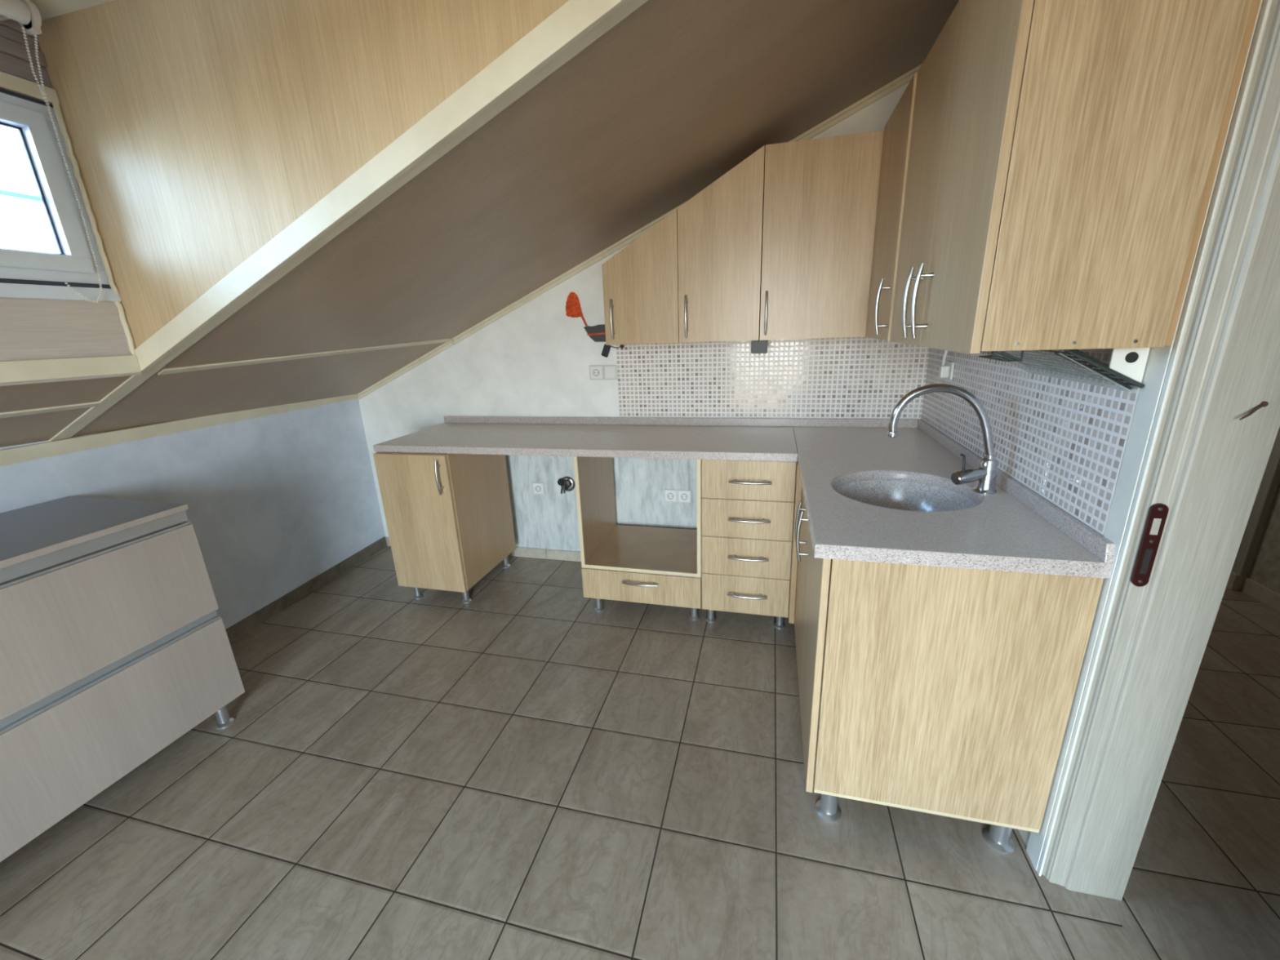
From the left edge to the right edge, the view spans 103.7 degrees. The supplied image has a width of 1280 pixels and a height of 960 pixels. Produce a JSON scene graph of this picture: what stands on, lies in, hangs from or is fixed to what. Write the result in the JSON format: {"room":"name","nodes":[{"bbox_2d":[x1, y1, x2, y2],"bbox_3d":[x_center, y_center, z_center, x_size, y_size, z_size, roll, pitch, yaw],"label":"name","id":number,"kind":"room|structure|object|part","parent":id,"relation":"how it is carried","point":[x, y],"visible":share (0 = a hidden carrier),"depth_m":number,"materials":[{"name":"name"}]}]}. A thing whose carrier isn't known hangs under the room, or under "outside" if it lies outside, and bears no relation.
{"room":"attic kitchen","nodes":[
{"label":"attic kitchen","id":0,"kind":"room"},
{"bbox_2d":[0,297,142,386],"bbox_3d":[-1.762,-0.219,0.856,0.040,0.215,1.492,2,17,14],"label":"wall","id":1,"kind":"structure","parent":0,"point":[31,329],"depth_m":1.39,"materials":[{"name":"laminate"}]},
{"bbox_2d":[0,71,121,302],"bbox_3d":[-1.790,-0.581,0.751,0.092,0.540,1.492,2,17,14],"label":"window","id":2,"kind":"structure","parent":1,"relation":"in","point":[24,273],"depth_m":1.36,"materials":[{"name":"white plastic"}]},
{"bbox_3d":[-1.696,-0.689,1.081,0.064,0.398,0.698,2,17,14],"label":"sash","id":3,"kind":"part","parent":2,"relation":"part of","materials":[{"name":"white plastic"}]},
{"bbox_2d":[0,0,102,302],"bbox_3d":[-1.682,-0.645,0.709,0.137,0.694,1.420,2,17,14],"label":"roller blind","id":4,"kind":"object","parent":2,"relation":"attached to","point":[25,12],"visible":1,"depth_m":1.23,"materials":[{"name":"beige plastic"}]},
{"bbox_3d":[-1.781,-0.339,0.823,0.092,0.036,1.492,2,17,14],"label":"sill","id":5,"kind":"part","parent":2,"relation":"part of","materials":[{"name":"white plastic"}]},
{"bbox_2d":[0,355,141,382],"bbox_3d":[-1.734,-0.145,0.863,0.027,0.052,1.477,2,17,14],"label":"trim","id":6,"kind":"structure","parent":1,"relation":"attached to","point":[44,369],"depth_m":1.38,"materials":[{"name":"beige wood"}]},
{"bbox_2d":[30,0,113,20],"bbox_3d":[-0.823,-0.958,0.377,2.201,0.030,1.532,2,17,14],"label":"ceiling","id":7,"kind":"structure","parent":0,"point":[47,9],"depth_m":1.25,"materials":[{"name":"beige wood"}]},
{"bbox_2d":[0,398,386,629],"bbox_3d":[-2.521,0.647,1.093,0.798,1.190,5.060,2,17,14],"label":"wall","id":8,"kind":"structure","parent":0,"point":[275,502],"depth_m":2.52,"materials":[{"name":"paint"}]},
{"bbox_2d":[0,394,358,466],"bbox_3d":[-2.268,0.162,0.897,0.018,0.050,4.908,1,17,11],"label":"trim","id":9,"kind":"structure","parent":8,"relation":"attached to","point":[38,451],"depth_m":2.03,"materials":[{"name":"beige wood"}]},
{"bbox_2d":[225,536,386,643],"bbox_3d":[-2.236,1.131,1.182,0.010,0.072,4.894,1,17,11],"label":"baseboard","id":10,"kind":"structure","parent":8,"relation":"attached to","point":[267,612],"depth_m":2.80,"materials":[{"name":"stone"}]},
{"bbox_2d":[36,0,568,348],"bbox_3d":[-0.630,-0.748,1.208,2.181,0.903,0.020,2,17,14],"label":"wall","id":11,"kind":"structure","parent":0,"point":[199,131],"depth_m":1.25,"materials":[{"name":"laminate"}]},
{"bbox_2d":[0,19,53,104],"bbox_3d":[-1.786,-0.892,0.653,0.055,0.183,1.492,2,17,14],"label":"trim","id":12,"kind":"structure","parent":11,"relation":"attached to","point":[14,59],"depth_m":1.29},
{"bbox_2d":[52,102,135,355],"bbox_3d":[-1.566,-0.692,1.454,0.018,0.685,0.017,2,17,14],"label":"trim","id":13,"kind":"structure","parent":11,"relation":"attached to","point":[69,150],"depth_m":1.44,"materials":[{"name":"beige wood"}]},
{"bbox_2d":[48,0,648,441],"bbox_3d":[-0.579,-0.733,1.213,3.200,1.375,0.070,2,17,14],"label":"trim","id":14,"kind":"structure","parent":11,"relation":"attached to","point":[133,382],"depth_m":1.26,"materials":[{"name":"beige wood"}]},
{"bbox_2d":[133,0,631,371],"bbox_3d":[-0.544,-0.758,1.165,2.093,0.960,0.017,2,17,14],"label":"trim","id":15,"kind":"structure","parent":11,"relation":"attached to","point":[575,19],"depth_m":1.17,"materials":[{"name":"beige wood"}]},
{"bbox_2d":[0,0,959,447],"bbox_3d":[-0.912,-0.431,0.353,3.400,1.476,4.900,2,17,14],"label":"ceiling","id":16,"kind":"structure","parent":0,"point":[676,95],"depth_m":1.65,"materials":[{"name":"laminate"}]},
{"bbox_2d":[0,401,99,417],"bbox_3d":[-2.216,0.235,0.096,0.028,0.017,3.400,2,17,14],"label":"trim","id":17,"kind":"structure","parent":16,"relation":"attached to","point":[3,415],"depth_m":1.55,"materials":[{"name":"beige wood"}]},
{"bbox_2d":[157,337,452,374],"bbox_3d":[-1.331,-0.585,2.287,0.030,0.078,1.442,4,18,19],"label":"trim","id":18,"kind":"structure","parent":16,"relation":"attached to","point":[177,370],"depth_m":2.02,"materials":[{"name":"beige wood"}]},
{"bbox_2d":[0,546,1074,959],"bbox_3d":[-0.957,1.247,0.863,3.586,0.060,5.060,2,17,14],"label":"floor","id":19,"kind":"structure","parent":0,"point":[522,770],"depth_m":1.48,"materials":[{"name":"tile"}]},
{"bbox_2d":[0,496,244,862],"bbox_3d":[-1.977,0.715,1.146,0.576,0.871,1.588,2,17,14],"label":"drawer cabinet","id":20,"kind":"object","parent":19,"relation":"on","point":[115,646],"visible":1,"depth_m":1.49,"materials":[{"name":"grey wood"}]},
{"bbox_3d":[-1.730,0.372,0.974,0.024,0.008,1.587,2,17,14],"label":"grip rail","id":21,"kind":"part","parent":20,"relation":"part of","materials":[{"name":"beige wood"}]},
{"bbox_3d":[-1.717,0.532,1.021,0.018,0.326,1.588,2,17,14],"label":"drawer","id":22,"kind":"part","parent":20,"relation":"part of","materials":[{"name":"grey laminate"}]},
{"bbox_3d":[-1.717,0.719,1.078,0.025,0.008,1.587,2,17,14],"label":"grip rail","id":23,"kind":"part","parent":20,"relation":"part of","materials":[{"name":"silver metal"}]},
{"bbox_3d":[-1.704,0.876,1.124,0.018,0.320,1.588,2,17,14],"label":"drawer","id":24,"kind":"part","parent":20,"relation":"part of","materials":[{"name":"grey laminate"}]},
{"bbox_3d":[-1.577,0.872,1.893,0.056,0.113,0.056,2,17,14],"label":"leg","id":25,"kind":"part","parent":20,"relation":"part of","materials":[{"name":"silver metal"}]},
{"bbox_2d":[373,451,515,604],"bbox_3d":[-1.053,0.201,2.806,0.413,0.834,0.590,2,17,14],"label":"base cabinet","id":26,"kind":"object","parent":19,"relation":"on","point":[449,518],"visible":0.94,"depth_m":2.59,"materials":[{"name":"brown wood"}]},
{"bbox_3d":[-1.113,-0.137,2.519,0.377,0.018,0.100,2,17,14],"label":"rail","id":27,"kind":"part","parent":26,"relation":"part of","materials":[{"name":"brown wood"}]},
{"bbox_3d":[-1.230,0.601,2.772,0.050,0.102,0.050,2,17,14],"label":"leg","id":28,"kind":"part","parent":26,"relation":"part of","materials":[{"name":"silver metal"}]},
{"bbox_3d":[-1.117,0.225,2.567,0.409,0.733,0.018,2,17,14],"label":"door","id":29,"kind":"part","parent":26,"relation":"part of","materials":[{"name":"brown wood"}]},
{"bbox_3d":[-0.969,-0.012,2.422,0.012,0.170,0.042,2,17,14],"label":"handle","id":30,"kind":"part","parent":26,"relation":"part of","materials":[{"name":"silver metal"}]},
{"bbox_3d":[-0.940,0.609,2.708,0.050,0.102,0.050,2,17,14],"label":"leg","id":31,"kind":"part","parent":26,"relation":"part of","materials":[{"name":"silver metal"}]},
{"bbox_3d":[-0.856,0.151,2.772,0.018,0.732,0.528,2,17,14],"label":"panel","id":32,"kind":"part","parent":26,"relation":"part of","materials":[{"name":"brown wood"}]},
{"bbox_3d":[-0.830,0.487,3.100,0.050,0.102,0.050,2,17,14],"label":"leg","id":33,"kind":"part","parent":26,"relation":"part of","materials":[{"name":"silver metal"}]},
{"bbox_2d":[573,456,702,620],"bbox_3d":[0.051,0.227,2.581,0.590,0.834,0.569,2,17,14],"label":"base cabinet","id":34,"kind":"object","parent":19,"relation":"on","point":[658,566],"visible":0.87,"depth_m":2.47,"materials":[{"name":"brown wood"}]},
{"bbox_3d":[-0.223,0.083,2.632,0.018,0.568,0.526,2,17,14],"label":"panel","id":35,"kind":"part","parent":34,"relation":"part of","materials":[{"name":"brown wood"}]},
{"bbox_3d":[-0.213,0.618,2.578,0.050,0.106,0.050,2,17,14],"label":"leg","id":36,"kind":"part","parent":34,"relation":"part of","materials":[{"name":"silver metal"}]},
{"bbox_3d":[-0.001,0.492,2.393,0.178,0.012,0.042,2,17,14],"label":"handle","id":37,"kind":"part","parent":34,"relation":"part of","materials":[{"name":"silver metal"}]},
{"bbox_3d":[0.002,0.519,2.432,0.588,0.160,0.019,2,17,14],"label":"drawer","id":38,"kind":"part","parent":34,"relation":"part of","materials":[{"name":"brown wood"}]},
{"bbox_2d":[586,524,697,573],"bbox_3d":[0.063,0.357,2.641,0.552,0.018,0.526,2,17,14],"label":"shelf","id":39,"kind":"object","parent":34,"relation":"attached to","point":[624,549],"depth_m":2.57,"materials":[{"name":"brown wood"}]},
{"bbox_3d":[0.267,0.630,2.475,0.050,0.106,0.050,2,17,14],"label":"leg","id":40,"kind":"part","parent":34,"relation":"part of","materials":[{"name":"silver metal"}]},
{"bbox_3d":[0.329,0.104,2.492,0.018,0.568,0.526,2,17,14],"label":"panel","id":41,"kind":"part","parent":34,"relation":"part of","materials":[{"name":"brown wood"}]},
{"bbox_2d":[702,459,796,629],"bbox_3d":[0.529,0.245,2.460,0.390,0.834,0.569,2,17,14],"label":"base cabinet","id":42,"kind":"object","parent":19,"relation":"on","point":[748,506],"visible":0.97,"depth_m":2.21,"materials":[{"name":"brown wood"}]},
{"bbox_3d":[0.345,0.636,2.447,0.050,0.106,0.050,2,17,14],"label":"leg","id":43,"kind":"part","parent":42,"relation":"part of","materials":[{"name":"silver metal"}]},
{"bbox_3d":[0.480,0.525,2.307,0.390,0.186,0.019,2,17,14],"label":"drawer","id":44,"kind":"part","parent":42,"relation":"part of","materials":[{"name":"brown wood"}]},
{"bbox_3d":[0.473,0.346,2.253,0.390,0.182,0.019,2,17,14],"label":"drawer","id":45,"kind":"part","parent":42,"relation":"part of","materials":[{"name":"brown wood"}]},
{"bbox_3d":[0.484,0.524,2.274,0.178,0.012,0.042,2,17,14],"label":"handle","id":46,"kind":"part","parent":42,"relation":"part of","materials":[{"name":"silver metal"}]},
{"bbox_3d":[0.477,0.347,2.220,0.178,0.012,0.042,2,17,14],"label":"handle","id":47,"kind":"part","parent":42,"relation":"part of","materials":[{"name":"silver metal"}]},
{"bbox_3d":[0.466,0.171,2.200,0.390,0.177,0.019,2,17,14],"label":"drawer","id":48,"kind":"part","parent":42,"relation":"part of","materials":[{"name":"brown wood"}]},
{"bbox_3d":[0.470,0.174,2.169,0.178,0.012,0.042,2,17,14],"label":"handle","id":49,"kind":"part","parent":42,"relation":"part of","materials":[{"name":"silver metal"}]},
{"bbox_3d":[0.460,0.000,2.149,0.390,0.174,0.019,2,17,14],"label":"drawer","id":50,"kind":"part","parent":42,"relation":"part of","materials":[{"name":"brown wood"}]},
{"bbox_3d":[0.464,0.010,2.119,0.178,0.012,0.042,2,17,14],"label":"handle","id":51,"kind":"part","parent":42,"relation":"part of","materials":[{"name":"silver metal"}]},
{"bbox_3d":[0.661,0.645,2.375,0.050,0.106,0.050,2,17,14],"label":"leg","id":52,"kind":"part","parent":42,"relation":"part of","materials":[{"name":"silver metal"}]},
{"bbox_2d":[788,462,1103,853],"bbox_3d":[0.823,0.465,1.688,0.608,0.834,0.909,2,17,14],"label":"base cabinet","id":53,"kind":"object","parent":19,"relation":"on","point":[941,691],"visible":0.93,"depth_m":1.24,"materials":[{"name":"brown wood"}]},
{"bbox_2d":[373,415,1115,578],"bbox_3d":[-0.095,-0.017,2.097,2.644,0.234,1.506,2,17,14],"label":"countertop","id":54,"kind":"structure","parent":53,"relation":"on","point":[869,495],"depth_m":1.77,"materials":[{"name":"stone"}]},
{"bbox_2d":[835,480,976,511],"bbox_3d":[0.827,0.121,1.604,0.425,0.184,0.425,2,17,14],"label":"basin","id":55,"kind":"object","parent":54,"relation":"in","point":[882,495],"depth_m":1.72,"materials":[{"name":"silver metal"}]},
{"bbox_2d":[887,383,997,493],"bbox_3d":[0.911,-0.123,1.497,0.316,0.322,0.085,2,17,14],"label":"mixer tap","id":56,"kind":"object","parent":54,"relation":"on","point":[984,476],"visible":1,"depth_m":1.48,"materials":[{"name":"silver metal"}]},
{"bbox_3d":[0.902,-0.177,1.494,0.296,0.215,0.024,2,17,14],"label":"spout","id":57,"kind":"part","parent":56,"relation":"part of","materials":[{"name":"silver metal"}]},
{"bbox_3d":[0.958,-0.043,1.494,0.018,0.072,0.013,2,17,14],"label":"lever","id":58,"kind":"part","parent":56,"relation":"part of","materials":[{"name":"silver metal"}]},
{"bbox_3d":[0.990,-0.014,1.503,0.106,0.053,0.041,-4,17,-6],"label":"mixer handle","id":59,"kind":"part","parent":56,"relation":"part of","materials":[{"name":"silver metal"}]},
{"bbox_3d":[0.546,0.155,1.700,0.042,0.178,0.012,2,17,14],"label":"handle","id":60,"kind":"part","parent":53,"relation":"part of","materials":[{"name":"silver metal"}]},
{"bbox_3d":[0.626,0.347,1.923,0.018,0.724,0.433,2,17,14],"label":"door","id":61,"kind":"part","parent":53,"relation":"part of","materials":[{"name":"brown wood"}]},
{"bbox_3d":[0.522,0.182,1.613,0.042,0.178,0.012,2,17,14],"label":"handle","id":62,"kind":"part","parent":53,"relation":"part of","materials":[{"name":"silver metal"}]},
{"bbox_3d":[0.518,0.473,1.517,0.018,0.724,0.436,2,17,14],"label":"door","id":63,"kind":"part","parent":53,"relation":"part of","materials":[{"name":"brown wood"}]},
{"bbox_3d":[0.551,0.922,1.462,0.072,0.109,0.072,2,17,14],"label":"leg","id":64,"kind":"part","parent":53,"relation":"part of","materials":[{"name":"silver metal"}]},
{"bbox_3d":[0.949,0.289,2.049,0.535,0.712,0.018,2,17,14],"label":"panel","id":65,"kind":"part","parent":53,"relation":"part of","materials":[{"name":"brown wood"}]},
{"bbox_3d":[0.862,0.759,1.754,0.544,0.012,0.878,2,17,14],"label":"panel","id":66,"kind":"part","parent":53,"relation":"part of","materials":[{"name":"beige wood"}]},
{"bbox_3d":[0.742,0.536,1.251,0.546,0.712,0.018,2,17,14],"label":"panel","id":67,"kind":"part","parent":53,"relation":"part of","materials":[{"name":"brown wood"}]},
{"bbox_3d":[0.979,0.936,1.360,0.072,0.109,0.072,2,17,14],"label":"leg","id":68,"kind":"part","parent":53,"relation":"part of","materials":[{"name":"silver metal"}]},
{"bbox_2d":[358,81,929,563],"bbox_3d":[-0.301,-0.682,2.824,3.450,2.580,0.120,2,17,14],"label":"wall","id":69,"kind":"structure","parent":0,"point":[535,359],"depth_m":2.91,"materials":[{"name":"paint"}]},
{"bbox_2d":[532,482,545,494],"bbox_3d":[-0.618,0.052,3.063,0.078,0.076,0.014,2,17,14],"label":"power socket","id":70,"kind":"object","parent":69,"relation":"attached to","point":[538,487],"visible":1,"depth_m":3.06,"materials":[{"name":"grey plastic"}]},
{"bbox_2d":[557,475,575,493],"bbox_3d":[-0.440,0.031,2.993,0.100,0.099,0.044,2,17,14],"label":"valve","id":71,"kind":"object","parent":69,"relation":"attached to","point":[566,482],"visible":1,"depth_m":2.99,"materials":[{"name":"silver metal"}]},
{"bbox_3d":[-0.469,0.011,2.991,0.044,0.044,0.028,2,17,14],"label":"knob","id":72,"kind":"part","parent":71,"relation":"part of","materials":[{"name":"black plastic"}]},
{"bbox_2d":[565,292,587,326],"bbox_3d":[-0.344,-0.914,2.694,0.121,0.177,0.012,2,17,14],"label":"exposed brick patch","id":73,"kind":"object","parent":69,"relation":"attached to","point":[573,308],"visible":1,"depth_m":2.69,"materials":[{"name":"orange brick"}]},
{"bbox_2d":[385,537,791,577],"bbox_3d":[-0.180,0.486,3.083,3.252,0.066,0.010,2,17,14],"label":"baseboard","id":74,"kind":"structure","parent":69,"relation":"attached to","point":[554,554],"depth_m":3.18,"materials":[{"name":"tile"}]},
{"bbox_2d":[583,324,605,342],"bbox_3d":[-0.231,-0.786,2.696,0.139,0.090,0.024,2,17,14],"label":"junction box","id":75,"kind":"object","parent":69,"relation":"attached to","point":[597,333],"visible":0.78,"depth_m":2.69,"materials":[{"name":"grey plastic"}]},
{"bbox_2d":[600,343,624,357],"bbox_3d":[-0.147,-0.701,2.699,0.132,0.082,0.024,2,17,14],"label":"power adapter","id":76,"kind":"object","parent":75,"relation":"hanging from","point":[606,350],"visible":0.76,"depth_m":2.70,"materials":[{"name":"black plastic"}]},
{"bbox_2d":[589,364,604,380],"bbox_3d":[-0.239,-0.590,2.763,0.082,0.080,0.014,2,17,14],"label":"power socket","id":77,"kind":"object","parent":69,"relation":"attached to","point":[596,371],"visible":1,"depth_m":2.76,"materials":[{"name":"grey plastic"}]},
{"bbox_2d":[603,364,617,379],"bbox_3d":[-0.162,-0.588,2.745,0.075,0.080,0.012,2,17,14],"label":"blank plate","id":78,"kind":"object","parent":69,"relation":"attached to","point":[610,371],"visible":1,"depth_m":2.74,"materials":[{"name":"grey plastic"}]},
{"bbox_2d":[356,63,922,399],"bbox_3d":[-0.242,-1.133,2.593,3.254,1.427,0.020,2,17,14],"label":"trim","id":79,"kind":"structure","parent":69,"relation":"attached to","point":[906,77],"depth_m":2.59,"materials":[{"name":"beige wood"}]},
{"bbox_2d":[601,208,679,345],"bbox_3d":[0.035,-0.929,2.374,0.344,0.544,0.391,2,17,14],"label":"upper cabinet","id":80,"kind":"object","parent":69,"relation":"attached to","point":[640,282],"visible":0.95,"depth_m":2.24,"materials":[{"name":"brown wood"}]},
{"bbox_3d":[-0.127,-0.731,2.291,0.012,0.175,0.042,2,17,14],"label":"handle","id":81,"kind":"part","parent":80,"relation":"part of","materials":[{"name":"silver metal"}]},
{"bbox_2d":[663,488,691,502],"bbox_3d":[0.213,0.092,2.855,0.158,0.075,0.014,2,17,14],"label":"power socket","id":82,"kind":"object","parent":69,"relation":"attached to","point":[669,495],"visible":1,"depth_m":2.85,"materials":[{"name":"grey plastic"}]},
{"bbox_2d":[677,145,764,342],"bbox_3d":[0.370,-1.010,2.261,0.350,0.739,0.391,2,17,14],"label":"upper cabinet","id":83,"kind":"object","parent":69,"relation":"attached to","point":[720,228],"visible":0.99,"depth_m":2.13,"materials":[{"name":"brown wood"}]},
{"bbox_3d":[0.203,-0.717,2.207,0.012,0.178,0.042,2,17,14],"label":"handle","id":84,"kind":"part","parent":83,"relation":"part of","materials":[{"name":"silver metal"}]},
{"bbox_2d":[616,337,929,418],"bbox_3d":[0.616,-0.516,2.563,1.520,0.399,0.006,2,17,14],"label":"backsplash","id":85,"kind":"structure","parent":69,"relation":"attached to","point":[857,377],"depth_m":2.55,"materials":[{"name":"white tile"}]},
{"bbox_2d":[759,130,884,340],"bbox_3d":[0.750,-0.995,2.164,0.428,0.739,0.391,2,17,14],"label":"upper cabinet","id":86,"kind":"object","parent":69,"relation":"attached to","point":[821,194],"visible":1,"depth_m":2.01,"materials":[{"name":"brown wood"}]},
{"bbox_2d":[751,340,767,353],"bbox_3d":[0.530,-0.591,2.232,0.070,0.056,0.020,2,17,14],"label":"box","id":87,"kind":"object","parent":86,"relation":"attached to","point":[757,346],"visible":0.88,"depth_m":2.22,"materials":[{"name":"black plastic"}]},
{"bbox_3d":[0.533,-0.705,2.124,0.012,0.178,0.042,2,17,14],"label":"handle","id":88,"kind":"part","parent":86,"relation":"part of","materials":[{"name":"silver metal"}]},
{"bbox_2d":[1017,829,1030,847],"bbox_3d":[0.843,0.049,0.101,0.158,2.660,5.020,2,17,14],"label":"wall","id":89,"kind":"structure","parent":0,"point":[1024,834],"depth_m":1.36,"materials":[{"name":"white paint"}]},
{"bbox_2d":[866,72,917,340],"bbox_3d":[1.008,-0.879,1.735,0.381,0.745,0.459,2,17,14],"label":"upper cabinet","id":90,"kind":"object","parent":89,"relation":"attached to","point":[898,129],"visible":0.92,"depth_m":1.69,"materials":[{"name":"brown wood"}]},
{"bbox_3d":[0.806,-0.577,1.677,0.042,0.178,0.012,2,17,14],"label":"handle","id":91,"kind":"part","parent":90,"relation":"part of","materials":[{"name":"silver metal"}]},
{"bbox_2d":[889,0,960,346],"bbox_3d":[0.909,-0.759,1.353,0.374,0.749,0.363,2,17,14],"label":"upper cabinet","id":92,"kind":"object","parent":89,"relation":"attached to","point":[934,77],"visible":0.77,"depth_m":1.34,"materials":[{"name":"brown wood"}]},
{"bbox_3d":[0.724,-0.473,1.342,0.042,0.178,0.012,2,17,14],"label":"handle","id":93,"kind":"part","parent":92,"relation":"part of","materials":[{"name":"silver metal"}]},
{"bbox_2d":[920,347,1140,535],"bbox_3d":[1.177,-0.279,1.702,0.006,0.399,1.449,2,17,14],"label":"backsplash","id":94,"kind":"structure","parent":89,"relation":"attached to","point":[1064,437],"depth_m":1.32,"materials":[{"name":"white tile"}]},
{"bbox_2d":[937,350,954,379],"bbox_3d":[1.248,-0.501,2.045,0.040,0.177,0.080,2,17,14],"label":"plug","id":95,"kind":"object","parent":94,"relation":"attached to","point":[946,371],"visible":0.91,"depth_m":2.04,"materials":[{"name":"white plastic"}]},
{"bbox_3d":[1.241,-0.524,2.037,0.019,0.127,0.014,2,17,14],"label":"cord","id":96,"kind":"part","parent":95,"relation":"part of","materials":[{"name":"white plastic"}]},
{"bbox_3d":[1.266,-0.449,2.057,0.008,0.070,0.080,2,17,14],"label":"plate","id":97,"kind":"part","parent":95,"relation":"part of","materials":[{"name":"white plastic"}]},
{"bbox_2d":[910,0,1261,353],"bbox_3d":[0.819,-0.653,1.011,0.374,0.749,0.370,2,17,14],"label":"upper cabinet","id":98,"kind":"object","parent":89,"relation":"attached to","point":[1084,141],"visible":1,"depth_m":0.88,"materials":[{"name":"brown wood"}]},
{"bbox_3d":[0.702,-0.447,1.257,0.042,0.178,0.012,2,17,14],"label":"handle","id":99,"kind":"part","parent":98,"relation":"part of","materials":[{"name":"silver metal"}]},
{"bbox_3d":[0.687,-0.658,1.046,0.017,0.749,0.369,2,17,14],"label":"door","id":100,"kind":"part","parent":98,"relation":"part of","materials":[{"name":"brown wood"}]},
{"bbox_2d":[978,350,1024,361],"bbox_3d":[0.740,-0.266,1.064,0.066,0.023,0.149,2,17,14],"label":"hanger","id":101,"kind":"object","parent":98,"relation":"attached to","point":[1004,358],"visible":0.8,"depth_m":1.00,"materials":[{"name":"grey metal"}]},
{"bbox_2d":[995,347,1150,390],"bbox_3d":[0.973,-0.284,1.210,0.147,0.092,0.475,2,17,14],"label":"range hood","id":102,"kind":"object","parent":98,"relation":"hanging from","point":[1128,364],"visible":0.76,"depth_m":1.00,"materials":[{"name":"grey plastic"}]},
{"bbox_3d":[0.959,-0.227,0.989,0.058,0.070,0.004,2,17,14],"label":"plate","id":103,"kind":"part","parent":102,"relation":"part of","materials":[{"name":"white plastic"}]},
{"bbox_2d":[1026,0,1279,900],"bbox_3d":[0.952,-0.010,0.529,0.166,2.400,0.983,2,17,14],"label":"door frame","id":104,"kind":"structure","parent":89,"relation":"in","point":[1191,473],"depth_m":0.97,"materials":[{"name":"white wood"}]},
{"bbox_3d":[1.012,0.131,1.000,0.027,0.178,0.006,2,17,14],"label":"strike plate","id":105,"kind":"part","parent":104,"relation":"part of","materials":[{"name":"red metal"}]},
{"bbox_2d":[1239,401,1268,420],"bbox_3d":[1.080,-0.122,0.886,0.049,0.031,0.009,-5,17,-8],"label":"nail","id":106,"kind":"object","parent":104,"relation":"attached to","point":[1262,404],"visible":1,"depth_m":0.88,"materials":[{"name":"brown metal"}]},
{"bbox_2d":[1013,828,1142,959],"bbox_3d":[0.861,1.302,0.452,0.142,0.060,4.960,2,17,14],"label":"threshold","id":107,"kind":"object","parent":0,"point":[1091,929],"depth_m":1.18,"materials":[{"name":"tile"}]},
{"bbox_2d":[1106,587,1279,959],"bbox_3d":[1.892,1.157,0.803,1.672,0.060,6.200,2,17,14],"label":"floor","id":108,"kind":"structure","parent":0,"point":[1203,883],"depth_m":1.41,"materials":[{"name":"tile"}]},
{"bbox_2d":[1248,485,1279,594],"bbox_3d":[2.575,-0.060,0.244,0.165,2.660,6.200,2,17,14],"label":"wall","id":109,"kind":"structure","parent":0,"point":[1264,571],"depth_m":2.41,"materials":[{"name":"paint"}]},
{"bbox_2d":[1226,570,1279,613],"bbox_3d":[2.397,1.249,0.179,0.050,0.085,5.240,2,17,14],"label":"baseboard","id":110,"kind":"structure","parent":109,"relation":"attached to","point":[1236,581],"depth_m":2.47,"materials":[{"name":"wood"}]},
{"bbox_2d":[1231,426,1279,575],"bbox_3d":[2.998,-0.544,2.248,0.035,2.114,0.073,2,17,14],"label":"trim","id":111,"kind":"structure","parent":109,"relation":"attached to","point":[1269,485],"depth_m":2.44,"materials":[{"name":"grey wood"}]}
]}

